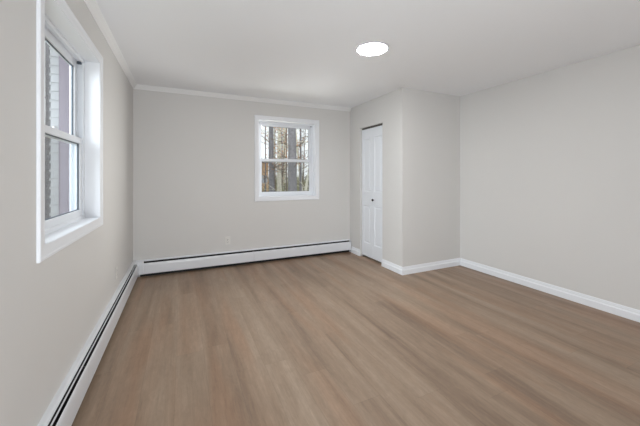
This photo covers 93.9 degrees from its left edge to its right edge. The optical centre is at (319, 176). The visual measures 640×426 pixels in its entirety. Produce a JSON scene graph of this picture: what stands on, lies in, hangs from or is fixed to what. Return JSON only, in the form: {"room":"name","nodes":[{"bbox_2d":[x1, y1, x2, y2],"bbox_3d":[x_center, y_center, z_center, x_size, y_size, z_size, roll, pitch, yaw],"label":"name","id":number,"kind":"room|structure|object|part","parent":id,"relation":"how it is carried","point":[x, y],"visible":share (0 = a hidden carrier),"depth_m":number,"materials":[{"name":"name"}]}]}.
{"room":"empty bedroom","nodes":[
{"label":"empty bedroom","id":0,"kind":"room"},
{"bbox_2d":[0,0,132,425],"bbox_3d":[-0.797,0.058,0.180,0.170,2.440,8.194,0,0,-25],"label":"wall","id":1,"kind":"structure","parent":0,"point":[50,308],"depth_m":1.27,"materials":[{"name":"beige paint"}]},
{"bbox_2d":[36,0,102,262],"bbox_3d":[-1.513,-0.272,1.750,0.182,1.284,1.122,0,0,-25],"label":"window","id":2,"kind":"structure","parent":1,"relation":"in","point":[57,26],"depth_m":1.98,"materials":[{"name":"white paint"}]},
{"bbox_3d":[-1.571,-0.530,1.724,0.030,0.600,0.950,0,0,-25],"label":"sash","id":3,"kind":"part","parent":2,"relation":"part of","materials":[{"name":"white plastic"}]},
{"bbox_3d":[-1.542,0.005,1.737,0.030,0.562,0.950,0,0,-25],"label":"sash","id":4,"kind":"part","parent":2,"relation":"part of","materials":[{"name":"white plastic"}]},
{"bbox_3d":[-1.558,-0.272,1.730,0.083,1.164,1.002,0,0,-25],"label":"frame","id":5,"kind":"part","parent":2,"relation":"part of","materials":[{"name":"white plastic"}]},
{"bbox_3d":[-1.589,0.014,1.715,0.006,0.548,0.958,0,0,-25],"label":"screen frame","id":6,"kind":"part","parent":2,"relation":"part of","materials":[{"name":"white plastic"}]},
{"bbox_2d":[37,260,143,425],"bbox_3d":[-1.081,1.171,1.139,0.118,0.214,5.874,0,0,-25],"label":"baseboard heater","id":7,"kind":"object","parent":1,"relation":"attached to","point":[63,408],"depth_m":1.80,"materials":[{"name":"white metal"}]},
{"bbox_3d":[-1.063,1.165,1.107,0.012,0.136,1.399,0,0,-25],"label":"panel","id":8,"kind":"part","parent":7,"relation":"part of","materials":[{"name":"white metal"}]},
{"bbox_3d":[-1.597,1.165,2.265,0.012,0.136,1.149,0,0,-25],"label":"panel","id":9,"kind":"part","parent":7,"relation":"part of","materials":[{"name":"white metal"}]},
{"bbox_3d":[-2.057,1.165,3.263,0.012,0.136,1.048,0,0,-25],"label":"panel","id":10,"kind":"part","parent":7,"relation":"part of","materials":[{"name":"white metal"}]},
{"bbox_3d":[-2.285,1.149,3.753,0.118,0.168,0.118,0,0,-25],"label":"heater corner cover","id":11,"kind":"part","parent":7,"relation":"part of","materials":[{"name":"white metal"}]},
{"bbox_2d":[84,0,350,111],"bbox_3d":[0.753,-1.136,0.801,3.166,0.052,8.024,0,0,-25],"label":"trim","id":12,"kind":"structure","parent":1,"relation":"attached to","point":[92,5],"depth_m":3.85,"materials":[{"name":"white paint"}]},
{"bbox_2d":[133,89,349,276],"bbox_3d":[-0.406,0.058,4.777,4.389,2.440,0.170,0,0,-25],"label":"wall","id":13,"kind":"structure","parent":0,"point":[193,155],"depth_m":4.21,"materials":[{"name":"beige paint"}]},
{"bbox_2d":[140,239,350,276],"bbox_3d":[-0.883,1.171,4.426,3.076,0.214,0.069,0,0,-25],"label":"baseboard heater","id":14,"kind":"object","parent":13,"relation":"attached to","point":[158,266],"visible":1,"depth_m":4.29,"materials":[{"name":"white metal"}]},
{"bbox_3d":[-1.597,1.165,4.067,1.395,0.136,0.012,0,0,-25],"label":"panel","id":15,"kind":"part","parent":14,"relation":"part of","materials":[{"name":"white metal"}]},
{"bbox_3d":[-0.872,1.166,4.450,3.032,0.200,0.034,0,0,-25],"label":"panel","id":16,"kind":"part","parent":14,"relation":"part of","materials":[{"name":"white metal"}]},
{"bbox_3d":[-0.220,1.165,4.702,1.635,0.136,0.012,0,0,-25],"label":"panel","id":17,"kind":"part","parent":14,"relation":"part of","materials":[{"name":"white metal"}]},
{"bbox_2d":[254,115,318,201],"bbox_3d":[-0.525,-0.272,4.715,1.050,1.284,0.182,0,0,-25],"label":"window","id":18,"kind":"structure","parent":13,"relation":"in","point":[312,126],"depth_m":4.71,"materials":[{"name":"white paint"}]},
{"bbox_3d":[-0.552,-0.530,4.773,0.878,0.600,0.030,0,0,-25],"label":"sash","id":19,"kind":"part","parent":18,"relation":"part of","materials":[{"name":"white plastic"}]},
{"bbox_3d":[-0.539,0.005,4.744,0.878,0.562,0.030,0,0,-25],"label":"sash","id":20,"kind":"part","parent":18,"relation":"part of","materials":[{"name":"white plastic"}]},
{"bbox_2d":[72,252,639,425],"bbox_3d":[1.231,1.403,1.021,4.559,0.250,8.364,0,0,-25],"label":"floor","id":21,"kind":"structure","parent":0,"point":[343,338],"depth_m":2.17,"materials":[{"name":"brown wood"}]},
{"bbox_2d":[96,0,639,107],"bbox_3d":[1.231,-1.262,1.021,4.559,0.200,8.364,0,0,-25],"label":"ceiling","id":22,"kind":"structure","parent":0,"point":[304,51],"depth_m":2.55,"materials":[{"name":"white paint"}]},
{"bbox_2d":[357,42,387,55],"bbox_3d":[0.474,-1.155,2.713,0.283,0.014,0.283,0,0,-25],"label":"recessed light","id":23,"kind":"object","parent":22,"relation":"in","point":[369,48],"visible":1,"depth_m":2.68,"materials":[{"name":"white plastic"}]},
{"bbox_2d":[350,87,459,266],"bbox_3d":[1.270,0.058,4.719,1.053,2.440,1.339,0,0,-25],"label":"wall","id":24,"kind":"structure","parent":0,"point":[421,129],"depth_m":4.12,"materials":[{"name":"beige paint"}]},
{"bbox_2d":[351,246,359,255],"bbox_3d":[0.587,1.227,4.924,0.016,0.102,0.252,0,0,-25],"label":"baseboard","id":25,"kind":"structure","parent":24,"relation":"attached to","point":[354,250],"depth_m":4.91,"materials":[{"name":"white paint"}]},
{"bbox_2d":[362,123,381,261],"bbox_3d":[0.798,0.252,4.559,0.066,2.052,0.584,0,0,-25],"label":"door","id":26,"kind":"structure","parent":24,"relation":"in","point":[372,135],"depth_m":4.55,"materials":[{"name":"white paint"}]},
{"bbox_2d":[382,258,459,274],"bbox_3d":[1.457,1.227,4.294,1.069,0.102,0.443,0,0,-25],"label":"baseboard","id":27,"kind":"structure","parent":24,"relation":"attached to","point":[418,268],"depth_m":4.07,"materials":[{"name":"white paint"}]},
{"bbox_2d":[460,45,639,309],"bbox_3d":[3.224,0.058,1.939,0.170,2.440,8.024,0,0,-25],"label":"wall","id":28,"kind":"structure","parent":0,"point":[550,160],"depth_m":3.18,"materials":[{"name":"beige paint"}]},
{"bbox_2d":[460,258,639,321],"bbox_3d":[3.423,1.227,1.286,0.016,0.102,6.672,0,0,-25],"label":"baseboard","id":29,"kind":"structure","parent":28,"relation":"attached to","point":[633,314],"depth_m":3.17,"materials":[{"name":"white paint"}]},
{"label":"outside","id":30,"kind":"structure","parent":0,"visible":0},
{"bbox_3d":[-14.291,2.178,42.962,130.000,0.300,150.000,0,0,-25],"label":"ground","id":31,"kind":"structure","parent":30,"visible":0},
{"bbox_2d":[45,42,50,218],"bbox_3d":[-7.370,-2.939,7.642,3.099,10.034,3.303,0,0,-25],"label":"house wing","id":32,"kind":"object","parent":31,"relation":"on","point":[47,50],"visible":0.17,"depth_m":7.71,"materials":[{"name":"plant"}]},
{"bbox_2d":[49,47,68,216],"bbox_3d":[-3.729,-0.450,5.273,0.888,4.956,2.500,0,0,-25],"label":"house wing","id":33,"kind":"object","parent":31,"relation":"on","point":[59,74],"visible":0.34,"depth_m":4.04,"materials":[{"name":"white plastic"}]},
{"bbox_2d":[262,162,267,191],"bbox_3d":[-6.349,0.328,20.747,4.500,3.400,5.600,0,0,-25],"label":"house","id":34,"kind":"structure","parent":31,"relation":"on","point":[263,163],"depth_m":19.27,"materials":[{"name":"beige"}]},
{"bbox_2d":[261,127,285,190],"bbox_3d":[-2.296,-1.085,14.483,2.122,6.327,2.069,0,0,-25],"label":"tree","id":35,"kind":"object","parent":31,"relation":"on","point":[266,127],"visible":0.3,"depth_m":14.41,"materials":[{"name":"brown plant"}]},
{"bbox_2d":[262,127,285,190],"bbox_3d":[-2.158,-3.922,15.635,2.945,12.002,4.246,0,0,3],"label":"tree","id":36,"kind":"object","parent":31,"relation":"on","point":[279,182],"visible":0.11,"depth_m":15.46,"materials":[{"name":"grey plant"}]},
{"bbox_2d":[262,126,285,191],"bbox_3d":[-2.576,-2.422,13.898,2.735,9.000,3.246,0,0,-25],"label":"tree","id":37,"kind":"object","parent":31,"relation":"on","point":[265,126],"visible":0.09,"depth_m":13.69,"materials":[{"name":"grey plant"}]},
{"bbox_2d":[263,126,287,177],"bbox_3d":[-3.993,-3.922,26.628,4.256,12.001,5.478,0,0,14],"label":"tree","id":38,"kind":"object","parent":31,"relation":"on","point":[264,126],"visible":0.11,"depth_m":26.70,"materials":[{"name":"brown plant"}]},
{"bbox_2d":[275,128,282,173],"bbox_3d":[-3.795,-4.126,30.795,5.485,12.409,4.682,0,0,-25],"label":"tree","id":39,"kind":"object","parent":31,"relation":"on","point":[282,128],"visible":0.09,"depth_m":31.17,"materials":[{"name":"grey plant"}]},
{"bbox_2d":[274,127,287,186],"bbox_3d":[-2.597,-1.714,20.606,3.242,7.592,3.508,0,0,13],"label":"tree","id":40,"kind":"object","parent":31,"relation":"on","point":[275,127],"visible":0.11,"depth_m":20.36,"materials":[{"name":"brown plant"}]},
{"bbox_2d":[262,127,306,191],"bbox_3d":[-1.836,-3.922,12.579,3.645,12.000,2.553,0,0,-25],"label":"tree","id":41,"kind":"object","parent":31,"relation":"on","point":[271,129],"visible":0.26,"depth_m":12.70,"materials":[{"name":"grey plant"}]},
{"bbox_2d":[262,128,307,190],"bbox_3d":[-1.100,-3.683,9.859,3.000,11.532,3.269,0,0,43],"label":"tree","id":42,"kind":"object","parent":31,"relation":"on","point":[292,166],"visible":0.33,"depth_m":9.91,"materials":[{"name":"grey plant"}]},
{"bbox_2d":[261,129,308,190],"bbox_3d":[-0.776,-2.502,13.657,4.140,9.161,4.278,0,0,-25],"label":"tree","id":43,"kind":"object","parent":31,"relation":"on","point":[301,137],"visible":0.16,"depth_m":13.86,"materials":[{"name":"grey plant"}]},
{"bbox_2d":[262,174,308,191],"bbox_3d":[-8.011,0.908,26.718,37.090,2.821,22.350,0,0,-25],"label":"undergrowth","id":44,"kind":"object","parent":31,"relation":"on","point":[284,188],"visible":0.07,"depth_m":21.78,"materials":[{"name":"brown plant"}]},
{"bbox_2d":[262,129,308,190],"bbox_3d":[-0.215,-1.421,12.502,4.789,7.033,4.041,0,0,-41],"label":"tree","id":45,"kind":"object","parent":31,"relation":"on","point":[307,178],"visible":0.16,"depth_m":12.41,"materials":[{"name":"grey plant"}]},
{"bbox_2d":[262,126,308,190],"bbox_3d":[-1.386,-1.918,17.254,3.807,8.013,3.259,0,0,37],"label":"tree","id":46,"kind":"object","parent":31,"relation":"on","point":[262,126],"visible":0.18,"depth_m":17.08,"materials":[{"name":"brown plant"}]},
{"bbox_2d":[266,127,307,190],"bbox_3d":[-1.322,-0.811,12.509,2.327,5.778,2.373,0,0,-9],"label":"tree","id":47,"kind":"object","parent":31,"relation":"on","point":[286,134],"visible":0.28,"depth_m":12.54,"materials":[{"name":"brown plant"}]},
{"bbox_2d":[276,128,297,190],"bbox_3d":[-2.432,-3.922,22.276,2.660,12.001,2.849,0,0,5],"label":"tree","id":48,"kind":"object","parent":31,"relation":"on","point":[284,181],"visible":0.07,"depth_m":21.82,"materials":[{"name":"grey plant"}]},
{"bbox_2d":[297,129,308,188],"bbox_3d":[-0.746,-1.966,19.652,3.385,8.093,2.882,0,0,21],"label":"tree","id":49,"kind":"object","parent":31,"relation":"on","point":[305,129],"visible":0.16,"depth_m":19.40,"materials":[{"name":"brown plant"}]}
]}

